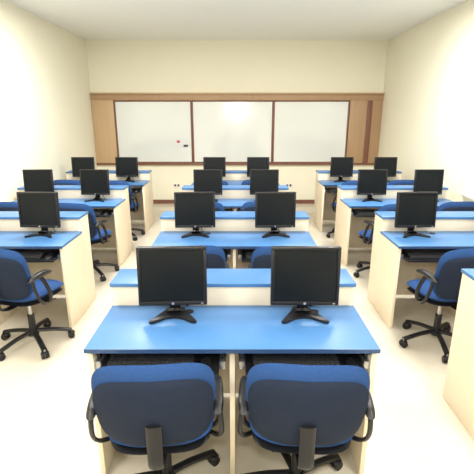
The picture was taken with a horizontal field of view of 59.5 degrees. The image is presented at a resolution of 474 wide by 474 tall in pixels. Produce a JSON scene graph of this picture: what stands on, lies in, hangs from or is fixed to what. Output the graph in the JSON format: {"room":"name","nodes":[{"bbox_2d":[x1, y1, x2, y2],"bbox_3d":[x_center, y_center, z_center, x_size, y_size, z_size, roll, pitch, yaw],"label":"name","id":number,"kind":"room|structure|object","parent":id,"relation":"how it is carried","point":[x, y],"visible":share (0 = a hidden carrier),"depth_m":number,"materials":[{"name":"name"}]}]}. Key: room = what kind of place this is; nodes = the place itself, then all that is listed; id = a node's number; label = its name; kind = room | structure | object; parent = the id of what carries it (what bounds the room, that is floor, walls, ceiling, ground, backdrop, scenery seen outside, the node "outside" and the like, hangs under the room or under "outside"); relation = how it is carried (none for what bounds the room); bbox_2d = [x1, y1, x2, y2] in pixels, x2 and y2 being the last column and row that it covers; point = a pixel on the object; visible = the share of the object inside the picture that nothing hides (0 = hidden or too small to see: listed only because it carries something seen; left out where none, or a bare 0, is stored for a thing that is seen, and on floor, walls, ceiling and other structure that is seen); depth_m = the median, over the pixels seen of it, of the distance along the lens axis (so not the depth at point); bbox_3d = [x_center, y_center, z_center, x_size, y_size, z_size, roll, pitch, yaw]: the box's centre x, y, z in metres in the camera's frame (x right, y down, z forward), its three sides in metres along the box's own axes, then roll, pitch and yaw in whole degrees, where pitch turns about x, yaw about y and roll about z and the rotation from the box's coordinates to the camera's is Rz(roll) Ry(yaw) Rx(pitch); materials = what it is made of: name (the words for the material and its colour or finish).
{"room":"computer lab","nodes":[
{"label":"computer lab","id":0,"kind":"room"},
{"bbox_2d":[0,0,97,201],"bbox_3d":[-2.866,-0.763,3.345,0.100,3.100,10.048,0,16,0],"label":"wall","id":1,"kind":"structure","parent":0,"point":[46,120],"depth_m":5.89,"materials":[{"name":"paint"}]},
{"bbox_2d":[0,204,473,473],"bbox_3d":[0.000,0.771,3.796,5.832,0.100,10.248,0,16,0],"label":"floor","id":2,"kind":"structure","parent":0,"point":[44,402],"depth_m":2.68,"materials":[{"name":"beige tile"}]},
{"bbox_2d":[0,202,17,210],"bbox_3d":[-2.448,-0.017,4.718,0.570,0.892,0.605,0,16,0],"label":"office chair","id":3,"kind":"object","parent":2,"relation":"on","point":[4,206],"visible":0.02,"depth_m":4.33,"materials":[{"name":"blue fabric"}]},
{"bbox_2d":[0,249,74,360],"bbox_3d":[-1.642,0.428,3.207,0.570,0.892,0.605,3,17,10],"label":"office chair","id":4,"kind":"object","parent":2,"relation":"on","point":[18,288],"visible":1,"depth_m":3.00,"materials":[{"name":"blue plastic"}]},
{"bbox_2d":[0,211,95,328],"bbox_3d":[-2.077,0.283,3.710,1.338,0.886,0.723,0,16,0],"label":"computer desk","id":5,"kind":"object","parent":2,"relation":"on","point":[71,264],"visible":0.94,"depth_m":3.71,"materials":[{"name":"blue laminate"}]},
{"bbox_2d":[15,251,47,258],"bbox_3d":[-1.782,0.149,3.390,0.409,0.028,0.135,0,16,0],"label":"keyboard","id":6,"kind":"object","parent":5,"relation":"on","point":[26,254],"visible":0.53,"depth_m":3.38,"materials":[{"name":"black plastic"}]},
{"bbox_2d":[16,192,60,237],"bbox_3d":[-1.704,-0.199,3.605,0.348,0.393,0.212,1,16,2],"label":"computer monitor","id":7,"kind":"object","parent":5,"relation":"on","point":[41,210],"visible":1,"depth_m":3.56,"materials":[{"name":"black plastic"}]},
{"bbox_2d":[45,253,53,258],"bbox_3d":[-1.527,0.153,3.378,0.060,0.025,0.110,0,16,0],"label":"computer mouse","id":8,"kind":"object","parent":5,"relation":"on","point":[51,255],"visible":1,"depth_m":3.36,"materials":[{"name":"black plastic"}]},
{"bbox_2d":[54,180,79,184],"bbox_3d":[-2.413,-0.452,6.198,0.570,0.892,0.605,0,16,1],"label":"office chair","id":9,"kind":"object","parent":2,"relation":"on","point":[56,182],"visible":0.02,"depth_m":5.82,"materials":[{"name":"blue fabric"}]},
{"bbox_2d":[12,185,132,265],"bbox_3d":[-2.077,-0.148,5.175,1.338,0.886,0.723,0,16,0],"label":"computer desk","id":10,"kind":"object","parent":2,"relation":"on","point":[117,204],"visible":0.41,"depth_m":5.21,"materials":[{"name":"blue laminate"}]},
{"bbox_2d":[22,169,54,191],"bbox_3d":[-2.407,-0.630,5.070,0.348,0.393,0.212,0,16,-2],"label":"computer monitor","id":11,"kind":"object","parent":10,"relation":"on","point":[35,180],"visible":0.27,"depth_m":5.02,"materials":[{"name":"black plastic"}]},
{"bbox_2d":[79,169,109,201],"bbox_3d":[-1.724,-0.630,5.070,0.348,0.393,0.212,1,16,2],"label":"computer monitor","id":12,"kind":"object","parent":10,"relation":"on","point":[95,182],"visible":1,"depth_m":5.03,"materials":[{"name":"black plastic"}]},
{"bbox_2d":[94,211,103,214],"bbox_3d":[-1.782,-0.282,4.855,0.409,0.028,0.135,0,16,0],"label":"keyboard","id":13,"kind":"object","parent":10,"relation":"on","point":[96,212],"visible":0.2,"depth_m":4.85,"materials":[{"name":"black plastic"}]},
{"bbox_2d":[59,203,119,281],"bbox_3d":[-1.682,0.003,4.652,0.570,0.892,0.605,3,17,9],"label":"office chair","id":14,"kind":"object","parent":2,"relation":"on","point":[97,235],"visible":0.48,"depth_m":4.39,"materials":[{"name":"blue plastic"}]},
{"bbox_2d":[66,170,153,231],"bbox_3d":[-2.077,-0.579,6.639,1.338,0.886,0.723,0,16,0],"label":"computer desk","id":15,"kind":"object","parent":2,"relation":"on","point":[143,183],"visible":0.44,"depth_m":6.68,"materials":[{"name":"blue laminate"}]},
{"bbox_2d":[71,157,94,176],"bbox_3d":[-2.408,-1.062,6.535,0.348,0.393,0.212,-1,16,-2],"label":"computer monitor","id":16,"kind":"object","parent":15,"relation":"on","point":[78,163],"visible":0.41,"depth_m":6.48,"materials":[{"name":"black plastic"}]},
{"bbox_2d":[115,157,138,181],"bbox_3d":[-1.724,-1.062,6.535,0.348,0.393,0.212,0,16,1],"label":"computer monitor","id":17,"kind":"object","parent":15,"relation":"on","point":[127,167],"visible":0.93,"depth_m":6.49,"materials":[{"name":"black plastic"}]},
{"bbox_2d":[109,181,144,240],"bbox_3d":[-1.702,-0.428,6.115,0.570,0.892,0.605,1,16,5],"label":"office chair","id":18,"kind":"object","parent":2,"relation":"on","point":[133,205],"visible":0.2,"depth_m":5.89,"materials":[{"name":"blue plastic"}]},
{"bbox_2d":[86,363,223,473],"bbox_3d":[-0.353,0.817,1.885,0.570,0.892,0.605,-2,17,-7],"label":"office chair","id":19,"kind":"object","parent":2,"relation":"on","point":[156,412],"visible":1,"depth_m":1.56,"materials":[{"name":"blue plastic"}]},
{"bbox_2d":[198,245,229,268],"bbox_3d":[-0.355,0.413,3.258,0.570,0.892,0.605,-2,17,-8],"label":"office chair","id":20,"kind":"object","parent":2,"relation":"on","point":[215,255],"visible":0.02,"depth_m":2.92,"materials":[{"name":"blue fabric"}]},
{"bbox_2d":[215,202,224,210],"bbox_3d":[-0.381,-0.018,4.721,0.570,0.892,0.605,-1,16,-2],"label":"office chair","id":21,"kind":"object","parent":2,"relation":"on","point":[218,207],"visible":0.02,"depth_m":4.36,"materials":[{"name":"blue fabric"}]},
{"bbox_2d":[83,269,380,473],"bbox_3d":[-0.022,0.714,2.245,1.338,0.886,0.723,0,16,0],"label":"computer desk","id":22,"kind":"object","parent":2,"relation":"on","point":[238,320],"visible":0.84,"depth_m":2.07,"materials":[{"name":"blue laminate"}]},
{"bbox_2d":[106,354,196,365],"bbox_3d":[-0.397,0.580,1.925,0.409,0.028,0.135,0,16,0],"label":"keyboard","id":23,"kind":"object","parent":22,"relation":"on","point":[114,359],"visible":0.64,"depth_m":1.93,"materials":[{"name":"black plastic"}]},
{"bbox_2d":[136,245,206,323],"bbox_3d":[-0.329,0.232,2.141,0.348,0.393,0.212,-1,16,-2],"label":"computer monitor","id":24,"kind":"object","parent":22,"relation":"on","point":[174,276],"visible":1,"depth_m":2.10,"materials":[{"name":"black plastic"}]},
{"bbox_2d":[201,357,212,368],"bbox_3d":[-0.142,0.584,1.914,0.060,0.025,0.110,0,16,0],"label":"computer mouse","id":25,"kind":"object","parent":22,"relation":"on","point":[207,361],"visible":0.6,"depth_m":1.91,"materials":[{"name":"black plastic"}]},
{"bbox_2d":[251,354,340,366],"bbox_3d":[0.273,0.580,1.925,0.409,0.028,0.135,0,16,0],"label":"keyboard","id":26,"kind":"object","parent":22,"relation":"on","point":[300,359],"visible":0.61,"depth_m":1.93,"materials":[{"name":"black plastic"}]},
{"bbox_2d":[270,246,341,323],"bbox_3d":[0.346,0.232,2.141,0.348,0.393,0.212,0,16,0],"label":"computer monitor","id":27,"kind":"object","parent":22,"relation":"on","point":[301,276],"visible":1,"depth_m":2.10,"materials":[{"name":"black plastic"}]},
{"bbox_2d":[344,357,357,365],"bbox_3d":[0.528,0.584,1.914,0.060,0.025,0.110,0,16,0],"label":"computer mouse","id":28,"kind":"object","parent":22,"relation":"on","point":[350,361],"visible":0.59,"depth_m":1.91,"materials":[{"name":"black plastic"}]},
{"bbox_2d":[152,211,316,268],"bbox_3d":[-0.022,0.283,3.710,1.338,0.886,0.723,0,16,0],"label":"computer desk","id":29,"kind":"object","parent":2,"relation":"on","point":[235,232],"visible":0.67,"depth_m":3.69,"materials":[{"name":"blue laminate"}]},
{"bbox_2d":[174,192,214,237],"bbox_3d":[-0.363,-0.199,3.605,0.348,0.393,0.212,-1,16,-3],"label":"computer monitor","id":30,"kind":"object","parent":29,"relation":"on","point":[195,210],"visible":1,"depth_m":3.56,"materials":[{"name":"black plastic"}]},
{"bbox_2d":[245,251,253,258],"bbox_3d":[0.273,0.149,3.390,0.409,0.028,0.135,0,16,0],"label":"keyboard","id":31,"kind":"object","parent":29,"relation":"on","point":[248,254],"visible":0.2,"depth_m":3.38,"materials":[{"name":"black plastic"}]},
{"bbox_2d":[255,192,295,237],"bbox_3d":[0.329,-0.199,3.605,0.348,0.393,0.212,-1,16,-2],"label":"computer monitor","id":32,"kind":"object","parent":29,"relation":"on","point":[273,210],"visible":1,"depth_m":3.56,"materials":[{"name":"black plastic"}]},
{"bbox_2d":[182,185,288,210],"bbox_3d":[-0.022,-0.148,5.175,1.338,0.886,0.723,0,16,0],"label":"computer desk","id":33,"kind":"object","parent":2,"relation":"on","point":[233,197],"visible":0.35,"depth_m":5.20,"materials":[{"name":"blue laminate"}]},
{"bbox_2d":[193,169,221,201],"bbox_3d":[-0.352,-0.630,5.070,0.348,0.393,0.212,0,16,0],"label":"computer monitor","id":34,"kind":"object","parent":33,"relation":"on","point":[205,180],"visible":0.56,"depth_m":5.02,"materials":[{"name":"black plastic"}]},
{"bbox_2d":[250,169,278,194],"bbox_3d":[0.331,-0.630,5.070,0.348,0.393,0.212,1,16,2],"label":"computer monitor","id":35,"kind":"object","parent":33,"relation":"on","point":[261,180],"visible":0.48,"depth_m":5.02,"materials":[{"name":"black plastic"}]},
{"bbox_2d":[191,170,279,184],"bbox_3d":[-0.022,-0.579,6.639,1.338,0.886,0.723,0,16,0],"label":"computer desk","id":36,"kind":"object","parent":2,"relation":"on","point":[233,177],"visible":0.05,"depth_m":6.67,"materials":[{"name":"blue laminate"}]},
{"bbox_2d":[203,157,225,176],"bbox_3d":[-0.351,-1.062,6.535,0.348,0.393,0.212,1,16,3],"label":"computer monitor","id":37,"kind":"object","parent":36,"relation":"on","point":[208,162],"visible":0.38,"depth_m":6.48,"materials":[{"name":"black plastic"}]},
{"bbox_2d":[247,157,268,176],"bbox_3d":[0.330,-1.062,6.535,0.348,0.393,0.212,0,16,0],"label":"computer monitor","id":38,"kind":"object","parent":36,"relation":"on","point":[252,162],"visible":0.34,"depth_m":6.48,"materials":[{"name":"black plastic"}]},
{"bbox_2d":[241,180,249,184],"bbox_3d":[0.284,-0.456,6.209,0.570,0.892,0.605,0,16,1],"label":"office chair","id":39,"kind":"object","parent":2,"relation":"on","point":[246,182],"visible":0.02,"depth_m":5.85,"materials":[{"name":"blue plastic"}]},
{"bbox_2d":[241,201,254,210],"bbox_3d":[0.282,-0.022,4.735,0.570,0.892,0.605,1,16,2],"label":"office chair","id":40,"kind":"object","parent":2,"relation":"on","point":[248,206],"visible":0.02,"depth_m":4.38,"materials":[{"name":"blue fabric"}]},
{"bbox_2d":[247,246,270,268],"bbox_3d":[0.334,0.418,3.242,0.570,0.892,0.605,0,16,1],"label":"office chair","id":41,"kind":"object","parent":2,"relation":"on","point":[261,256],"visible":0.06,"depth_m":2.90,"materials":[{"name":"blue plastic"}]},
{"bbox_2d":[238,363,374,473],"bbox_3d":[0.264,0.816,1.887,0.570,0.892,0.605,0,16,0],"label":"office chair","id":42,"kind":"object","parent":2,"relation":"on","point":[304,412],"visible":1,"depth_m":1.56,"materials":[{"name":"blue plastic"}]},
{"bbox_2d":[326,181,357,237],"bbox_3d":[1.618,-0.426,6.110,0.570,0.892,0.605,-3,17,-11],"label":"office chair","id":43,"kind":"object","parent":2,"relation":"on","point":[334,203],"visible":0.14,"depth_m":5.94,"materials":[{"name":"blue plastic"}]},
{"bbox_2d":[313,170,401,231],"bbox_3d":[1.971,-0.579,6.639,1.338,0.886,0.723,0,16,0],"label":"computer desk","id":44,"kind":"object","parent":2,"relation":"on","point":[323,210],"visible":0.39,"depth_m":6.68,"materials":[{"name":"blue laminate"}]},
{"bbox_2d":[330,157,353,181],"bbox_3d":[1.642,-1.062,6.535,0.348,0.393,0.212,1,16,3],"label":"computer monitor","id":45,"kind":"object","parent":44,"relation":"on","point":[340,167],"visible":0.97,"depth_m":6.49,"materials":[{"name":"black plastic"}]},
{"bbox_2d":[374,157,397,181],"bbox_3d":[2.323,-1.062,6.535,0.348,0.393,0.212,0,16,1],"label":"computer monitor","id":46,"kind":"object","parent":44,"relation":"on","point":[389,163],"visible":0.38,"depth_m":6.48,"materials":[{"name":"black plastic"}]},
{"bbox_2d":[353,204,395,277],"bbox_3d":[1.599,0.011,4.624,0.570,0.892,0.605,-5,17,-16],"label":"office chair","id":47,"kind":"object","parent":2,"relation":"on","point":[366,235],"visible":0.23,"depth_m":4.49,"materials":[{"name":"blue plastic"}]},
{"bbox_2d":[334,185,453,265],"bbox_3d":[1.971,-0.148,5.175,1.338,0.886,0.723,0,16,0],"label":"computer desk","id":48,"kind":"object","parent":2,"relation":"on","point":[348,224],"visible":0.41,"depth_m":5.21,"materials":[{"name":"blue laminate"}]},
{"bbox_2d":[354,211,374,214],"bbox_3d":[1.596,-0.282,4.855,0.409,0.028,0.135,0,16,0],"label":"keyboard","id":49,"kind":"object","parent":48,"relation":"on","point":[355,212],"visible":0.52,"depth_m":4.85,"materials":[{"name":"black plastic"}]},
{"bbox_2d":[357,169,387,201],"bbox_3d":[1.642,-0.630,5.070,0.348,0.393,0.212,1,16,2],"label":"computer monitor","id":50,"kind":"object","parent":48,"relation":"on","point":[370,182],"visible":1,"depth_m":5.03,"materials":[{"name":"black plastic"}]},
{"bbox_2d":[413,169,443,201],"bbox_3d":[2.322,-0.630,5.070,0.348,0.393,0.212,-1,16,-2],"label":"computer monitor","id":51,"kind":"object","parent":48,"relation":"on","point":[425,180],"visible":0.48,"depth_m":5.02,"materials":[{"name":"black plastic"}]},
{"bbox_2d":[387,180,413,184],"bbox_3d":[2.314,-0.449,6.185,0.570,0.892,0.605,-2,17,-7],"label":"office chair","id":52,"kind":"object","parent":2,"relation":"on","point":[394,182],"visible":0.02,"depth_m":5.80,"materials":[{"name":"blue fabric"}]},
{"bbox_2d":[367,211,473,328],"bbox_3d":[1.971,0.283,3.710,1.338,0.886,0.723,0,16,0],"label":"computer desk","id":53,"kind":"object","parent":2,"relation":"on","point":[391,270],"visible":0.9,"depth_m":3.73,"materials":[{"name":"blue laminate"}]},
{"bbox_2d":[394,192,437,237],"bbox_3d":[1.540,-0.199,3.605,0.348,0.393,0.212,-1,16,-2],"label":"computer monitor","id":54,"kind":"object","parent":53,"relation":"on","point":[413,209],"visible":1,"depth_m":3.56,"materials":[{"name":"black plastic"}]},
{"bbox_2d":[404,251,448,258],"bbox_3d":[1.596,0.149,3.390,0.409,0.028,0.135,0,16,0],"label":"keyboard","id":55,"kind":"object","parent":53,"relation":"on","point":[410,254],"visible":0.75,"depth_m":3.38,"materials":[{"name":"black plastic"}]},
{"bbox_2d":[399,248,473,362],"bbox_3d":[1.569,0.430,3.199,0.570,0.892,0.605,-4,17,-13],"label":"office chair","id":56,"kind":"object","parent":2,"relation":"on","point":[440,289],"visible":0.78,"depth_m":2.98,"materials":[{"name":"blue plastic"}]},
{"bbox_2d":[437,201,473,210],"bbox_3d":[2.315,-0.019,4.727,0.570,0.892,0.605,-2,17,-8],"label":"office chair","id":57,"kind":"object","parent":2,"relation":"on","point":[463,205],"visible":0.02,"depth_m":4.35,"materials":[{"name":"blue fabric"}]},
{"bbox_2d":[442,269,473,438],"bbox_3d":[2.001,0.714,2.245,1.338,0.886,0.723,0,16,0],"label":"computer desk","id":58,"kind":"object","parent":2,"relation":"on","point":[458,391],"visible":1,"depth_m":2.45,"materials":[{"name":"blue laminate"}]},
{"bbox_2d":[86,40,387,199],"bbox_3d":[0.000,-2.196,8.212,5.832,3.100,0.100,0,16,0],"label":"wall","id":59,"kind":"structure","parent":0,"point":[114,66],"depth_m":7.88,"materials":[{"name":"paint"}]},
{"bbox_2d":[153,200,314,203],"bbox_3d":[0.000,-0.732,8.585,5.608,0.080,0.012,0,16,0],"label":"baseboard","id":60,"kind":"structure","parent":59,"relation":"attached to","point":[154,201],"depth_m":8.58,"materials":[{"name":"brown wood"}]},
{"bbox_2d":[89,93,384,164],"bbox_3d":[0.000,-2.104,8.135,5.624,1.369,0.100,0,16,0],"label":"panelling","id":61,"kind":"object","parent":59,"relation":"attached to","point":[365,109],"visible":0.84,"depth_m":8.04,"materials":[{"name":"brown wood"}]},
{"bbox_2d":[114,100,192,162],"bbox_3d":[-1.628,-2.061,8.169,1.496,1.191,0.040,0,16,0],"label":"whiteboard","id":62,"kind":"object","parent":61,"relation":"attached to","point":[150,131],"visible":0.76,"depth_m":8.15,"materials":[{"name":"ceramic"}]},
{"bbox_2d":[177,139,187,148],"bbox_3d":[-1.080,-1.848,8.221,0.220,0.200,0.009,0,16,0],"label":"paper notice","id":63,"kind":"object","parent":62,"relation":"attached to","point":[181,142],"visible":1,"depth_m":8.22,"materials":[{"name":"white paper"}]},
{"bbox_2d":[192,100,273,162],"bbox_3d":[-0.086,-2.061,8.169,1.580,1.191,0.040,0,16,0],"label":"whiteboard","id":64,"kind":"object","parent":61,"relation":"attached to","point":[235,130],"visible":1,"depth_m":8.14,"materials":[{"name":"ceramic"}]},
{"bbox_2d":[272,100,349,162],"bbox_3d":[1.441,-2.061,8.169,1.465,1.191,0.040,0,16,0],"label":"whiteboard","id":65,"kind":"object","parent":61,"relation":"attached to","point":[304,131],"visible":0.86,"depth_m":8.15,"materials":[{"name":"ceramic"}]},
{"bbox_2d":[6,0,467,39],"bbox_3d":[0.000,-2.298,2.893,5.832,0.100,10.248,0,16,0],"label":"ceiling","id":66,"kind":"structure","parent":0,"point":[86,19],"depth_m":5.88,"materials":[{"name":"paint"}]},
{"bbox_2d":[378,0,473,201],"bbox_3d":[2.866,-0.763,3.345,0.100,3.100,10.048,0,16,0],"label":"wall","id":67,"kind":"structure","parent":0,"point":[428,101],"depth_m":5.98,"materials":[{"name":"paint"}]},
{"bbox_2d":[460,109,473,199],"bbox_3d":[2.796,-1.023,4.494,0.040,1.350,1.000,0,16,0],"label":"window","id":68,"kind":"structure","parent":67,"relation":"in","point":[467,189],"depth_m":4.97,"materials":[{"name":"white glass"}]}
]}

